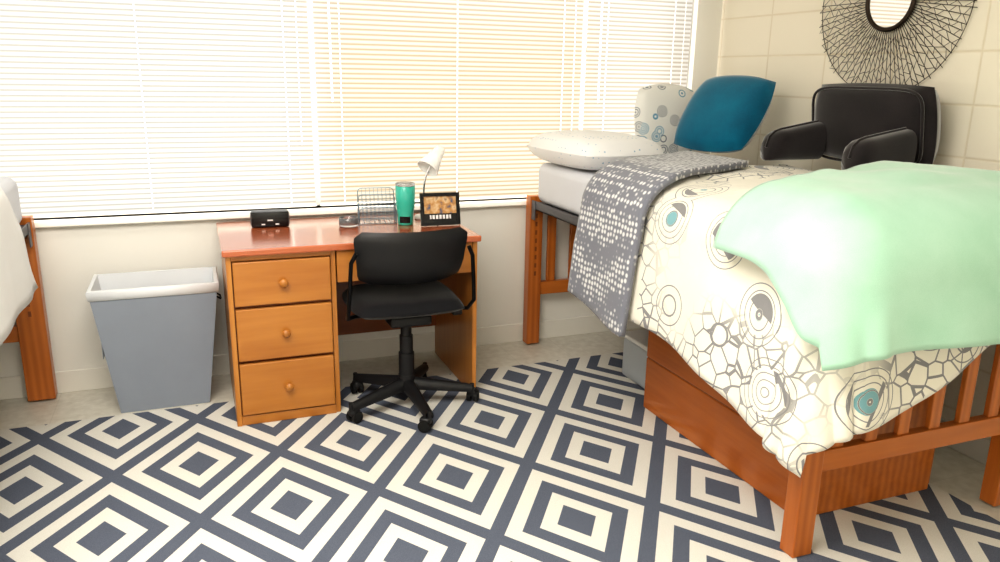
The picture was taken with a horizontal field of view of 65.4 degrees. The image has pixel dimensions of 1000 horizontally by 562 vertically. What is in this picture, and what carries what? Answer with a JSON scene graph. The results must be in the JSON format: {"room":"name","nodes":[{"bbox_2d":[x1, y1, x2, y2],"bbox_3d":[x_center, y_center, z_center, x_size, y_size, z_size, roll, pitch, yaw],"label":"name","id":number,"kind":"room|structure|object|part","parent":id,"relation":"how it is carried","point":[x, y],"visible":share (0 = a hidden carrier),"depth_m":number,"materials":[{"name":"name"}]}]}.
{"room":"dorm room","nodes":[
{"label":"dorm room","id":0,"kind":"room"},
{"bbox_2d":[0,0,722,376],"bbox_3d":[-0.946,-0.811,3.746,4.880,2.500,0.200,-5,16,-21],"label":"wall","id":1,"kind":"structure","parent":0,"point":[69,257],"depth_m":3.63,"materials":[{"name":"white paint"}]},
{"bbox_2d":[0,0,316,217],"bbox_3d":[-1.565,-1.010,3.362,1.465,1.451,0.054,-5,16,-21],"label":"window blind","id":2,"kind":"object","parent":1,"relation":"attached to","point":[108,107],"visible":1,"depth_m":3.45,"materials":[{"name":"beige plastic"}]},
{"bbox_2d":[34,198,525,227],"bbox_3d":[-0.781,-0.358,3.863,3.940,0.030,0.130,-5,16,-21],"label":"window sill","id":3,"kind":"structure","parent":1,"relation":"attached to","point":[240,214],"depth_m":3.60,"materials":[{"name":"white paint"}]},
{"bbox_2d":[0,315,641,399],"bbox_3d":[-0.928,0.372,3.957,4.580,0.105,0.012,-5,16,-21],"label":"baseboard","id":4,"kind":"structure","parent":1,"relation":"attached to","point":[11,387],"depth_m":4.06,"materials":[{"name":"white paint"}]},
{"bbox_2d":[307,0,588,204],"bbox_3d":[-0.798,-1.098,3.744,3.940,1.460,0.070,-5,16,-21],"label":"window","id":5,"kind":"structure","parent":1,"relation":"in","point":[309,2],"depth_m":3.79,"materials":[{"name":"white paint"}]},
{"bbox_2d":[312,0,583,205],"bbox_3d":[-0.214,-1.122,3.877,1.403,1.451,0.054,-5,16,-21],"label":"window blind","id":6,"kind":"object","parent":5,"relation":"attached to","point":[397,81],"visible":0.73,"depth_m":3.90,"materials":[{"name":"beige plastic"}]},
{"bbox_3d":[-0.800,-1.100,3.752,3.840,1.360,0.006,-5,16,-21],"label":"glass","id":7,"kind":"part","parent":5,"relation":"part of","materials":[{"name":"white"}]},
{"bbox_2d":[582,0,692,134],"bbox_3d":[0.758,-1.202,4.247,0.652,1.451,0.054,-5,16,-21],"label":"window blind","id":8,"kind":"object","parent":1,"relation":"attached to","point":[633,45],"visible":0.44,"depth_m":4.24,"materials":[{"name":"beige plastic"}]},
{"bbox_2d":[0,327,999,521],"bbox_3d":[-0.087,1.040,1.894,4.880,0.100,5.060,-5,16,-21],"label":"floor","id":9,"kind":"structure","parent":0,"point":[953,472],"depth_m":3.54,"materials":[{"name":"tile"}]},
{"bbox_2d":[85,266,221,412],"bbox_3d":[-1.498,0.259,3.453,0.521,0.560,0.313,-5,16,-21],"label":"trash can","id":10,"kind":"object","parent":9,"relation":"on","point":[156,328],"visible":1,"depth_m":3.34,"materials":[{"name":"plastic"}]},
{"bbox_2d":[0,352,999,561],"bbox_3d":[-0.189,0.855,2.375,3.700,0.008,2.890,-5,16,-21],"label":"area rug","id":11,"kind":"object","parent":9,"relation":"on","point":[565,460],"visible":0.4,"depth_m":2.76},
{"bbox_2d":[0,177,57,400],"bbox_3d":[-2.054,0.328,2.267,0.960,1.000,2.150,-5,16,-21],"label":"bed","id":12,"kind":"object","parent":11,"relation":"on","point":[31,329],"visible":0.5,"depth_m":3.38,"materials":[{"name":"brown wood"}]},
{"bbox_3d":[-2.047,-0.055,2.166,0.916,0.208,2.006,-5,16,-21],"label":"mattress","id":13,"kind":"part","parent":12,"relation":"part of","materials":[{"name":"white fabric"}]},
{"bbox_2d":[0,186,37,344],"bbox_3d":[-1.990,0.083,2.014,1.073,0.535,1.906,-5,16,-21],"label":"comforter","id":14,"kind":"object","parent":12,"relation":"on","point":[18,285],"visible":1,"depth_m":2.73,"materials":[{"name":"white fabric"}]},
{"bbox_3d":[-2.050,0.086,2.203,0.948,0.100,2.026,-5,16,-21],"label":"steel frame","id":15,"kind":"part","parent":12,"relation":"part of","materials":[{"name":"grey metal"}]},
{"bbox_2d":[216,213,480,426],"bbox_3d":[-0.698,0.132,3.580,1.074,0.753,0.640,-5,16,-21],"label":"desk","id":16,"kind":"object","parent":11,"relation":"on","point":[286,309],"visible":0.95,"depth_m":3.24,"materials":[{"name":"brown wood"}]},
{"bbox_2d":[250,209,289,226],"bbox_3d":[-1.035,-0.282,3.503,0.170,0.074,0.062,-4,16,-17],"label":"alarm clock","id":17,"kind":"object","parent":16,"relation":"on","point":[272,217],"visible":1,"depth_m":3.48,"materials":[{"name":"black plastic"}]},
{"bbox_2d":[339,216,357,227],"bbox_3d":[-0.689,-0.270,3.541,0.088,0.042,0.088,-5,16,-21],"label":"glass dish","id":18,"kind":"object","parent":16,"relation":"on","point":[344,221],"visible":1,"depth_m":3.51,"materials":[{"name":"clear glass"}]},
{"bbox_2d":[357,187,396,223],"bbox_3d":[-0.577,-0.354,3.652,0.174,0.152,0.134,-2,15,-13],"label":"desk organizer","id":19,"kind":"object","parent":16,"relation":"on","point":[393,209],"depth_m":3.66,"materials":[{"name":"silver metal"}]},
{"bbox_2d":[395,181,414,225],"bbox_3d":[-0.436,-0.357,3.591,0.091,0.194,0.091,-5,16,-21],"label":"tumbler","id":20,"kind":"object","parent":16,"relation":"on","point":[404,190],"visible":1,"depth_m":3.56,"materials":[{"name":"teal"}]},
{"bbox_3d":[-0.435,-0.444,3.568,0.091,0.014,0.091,-5,16,-21],"label":"lid","id":21,"kind":"part","parent":20,"relation":"part of","materials":[{"name":"white plastic"}]},
{"bbox_2d":[414,145,444,219],"bbox_3d":[-0.334,-0.471,3.726,0.152,0.349,0.155,-5,16,-21],"label":"desk lamp","id":22,"kind":"object","parent":16,"relation":"on","point":[430,163],"depth_m":3.69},
{"bbox_2d":[419,192,460,225],"bbox_3d":[-0.281,-0.336,3.603,0.185,0.150,0.077,-4,16,-18],"label":"picture frame","id":23,"kind":"object","parent":16,"relation":"on","point":[436,209],"visible":1,"depth_m":3.59,"materials":[{"name":"black"}]},
{"bbox_2d":[424,196,456,222],"bbox_3d":[-0.276,-0.332,3.588,0.153,0.115,0.024,-4,16,-18],"label":"photo","id":24,"kind":"object","parent":23,"relation":"attached to","point":[437,209],"depth_m":3.59},
{"bbox_2d":[342,227,478,432],"bbox_3d":[-0.387,0.158,3.372,0.614,0.820,0.603,-5,16,-21],"label":"office chair","id":25,"kind":"object","parent":11,"relation":"on","point":[400,272],"visible":1,"depth_m":3.25,"materials":[{"name":"black leather"}]},
{"bbox_3d":[-0.431,0.074,3.416,0.490,0.075,0.450,-5,16,-21],"label":"seat","id":26,"kind":"part","parent":25,"relation":"part of","materials":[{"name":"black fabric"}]},
{"bbox_3d":[-0.360,-0.097,3.193,0.478,0.235,0.135,-5,16,-21],"label":"backrest","id":27,"kind":"part","parent":25,"relation":"part of","materials":[{"name":"black leather"}]},
{"bbox_2d":[622,329,648,388],"bbox_3d":[0.855,0.380,3.785,0.436,0.222,0.344,-5,16,-21],"label":"storage bin","id":28,"kind":"object","parent":11,"relation":"on","point":[635,346],"visible":0.16,"depth_m":3.75,"materials":[{"name":"white plastic"}]},
{"bbox_3d":[0.857,0.291,3.761,0.436,0.037,0.344,-5,16,-21],"label":"lid","id":29,"kind":"part","parent":28,"relation":"part of","materials":[{"name":"white plastic"}]},
{"bbox_2d":[523,163,999,557],"bbox_3d":[0.971,0.077,3.418,0.960,1.000,2.150,-5,16,-21],"label":"bed","id":30,"kind":"object","parent":11,"relation":"on","point":[561,188],"visible":0.34,"depth_m":2.58,"materials":[{"name":"brown wood"}]},
{"bbox_3d":[0.975,-0.165,3.354,0.948,0.100,2.026,-5,16,-21],"label":"steel frame","id":31,"kind":"part","parent":30,"relation":"part of","materials":[{"name":"grey metal"}]},
{"bbox_2d":[527,130,663,169],"bbox_3d":[0.456,-0.644,3.810,0.481,0.170,0.663,-5,16,-21],"label":"pillow","id":32,"kind":"object","parent":30,"relation":"on","point":[580,149],"visible":0.85,"depth_m":3.58,"materials":[{"name":"white fabric"}]},
{"bbox_3d":[0.977,-0.306,3.317,0.916,0.208,2.006,-5,16,-21],"label":"mattress","id":33,"kind":"part","parent":30,"relation":"part of","materials":[{"name":"white fabric"}]},
{"bbox_2d":[634,84,693,153],"bbox_3d":[0.900,-0.862,4.202,0.400,0.394,0.152,-5,16,-21],"label":"pillow","id":34,"kind":"object","parent":30,"relation":"on","point":[659,108],"visible":0.62,"depth_m":4.13,"materials":[{"name":"white fabric"}]},
{"bbox_2d":[674,75,775,152],"bbox_3d":[1.105,-0.828,3.851,0.316,0.370,0.450,-12,20,-41],"label":"throw pillow","id":35,"kind":"object","parent":30,"relation":"on","point":[725,113],"visible":1,"depth_m":3.77,"materials":[{"name":"teal fabric"}]},
{"bbox_2d":[567,150,989,477],"bbox_3d":[1.073,-0.039,3.015,1.299,0.770,1.703,-5,16,-21],"label":"comforter","id":36,"kind":"object","parent":30,"relation":"on","point":[644,254],"visible":0.5,"depth_m":2.54,"materials":[{"name":"white fabric"}]},
{"bbox_2d":[760,83,940,169],"bbox_3d":[1.444,-0.647,3.218,0.443,0.334,0.620,-5,16,-21],"label":"pillow","id":37,"kind":"object","parent":36,"relation":"on","point":[855,124],"visible":0.94,"depth_m":3.14,"materials":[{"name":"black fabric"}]},
{"bbox_2d":[713,161,999,370],"bbox_3d":[1.216,-0.105,2.455,1.102,0.486,0.732,-5,16,-21],"label":"throw blanket","id":38,"kind":"object","parent":36,"relation":"on","point":[878,260],"visible":1,"depth_m":2.12,"materials":[{"name":"green fabric"}]},
{"bbox_2d":[643,331,934,514],"bbox_3d":[1.125,0.460,3.126,0.642,0.415,0.980,-5,16,-21],"label":"dresser","id":39,"kind":"object","parent":11,"relation":"on","point":[674,393],"visible":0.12,"depth_m":2.85,"materials":[{"name":"brown wood"}]},
{"bbox_2d":[710,0,999,439],"bbox_3d":[2.175,-0.374,2.310,0.150,2.500,4.860,-5,16,-21],"label":"wall","id":40,"kind":"structure","parent":0,"point":[781,42],"depth_m":3.40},
{"bbox_2d":[819,0,977,85],"bbox_3d":[1.642,-1.179,3.272,0.024,0.816,0.812,-5,16,-21],"label":"sunburst mirror","id":41,"kind":"object","parent":40,"relation":"attached to","point":[885,16],"visible":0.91,"depth_m":3.28,"materials":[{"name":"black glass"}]},
{"bbox_3d":[1.640,-1.182,3.270,0.001,0.228,0.228,-5,16,-21],"label":"glass","id":42,"kind":"part","parent":41,"relation":"part of","materials":[{"name":"white mirror"}]},
{"bbox_2d":[940,418,990,464],"bbox_3d":[2.054,0.772,2.650,0.012,0.105,4.698,-5,16,-21],"label":"baseboard","id":43,"kind":"structure","parent":40,"relation":"attached to","point":[978,449],"depth_m":3.07,"materials":[{"name":"white paint"}]}
]}

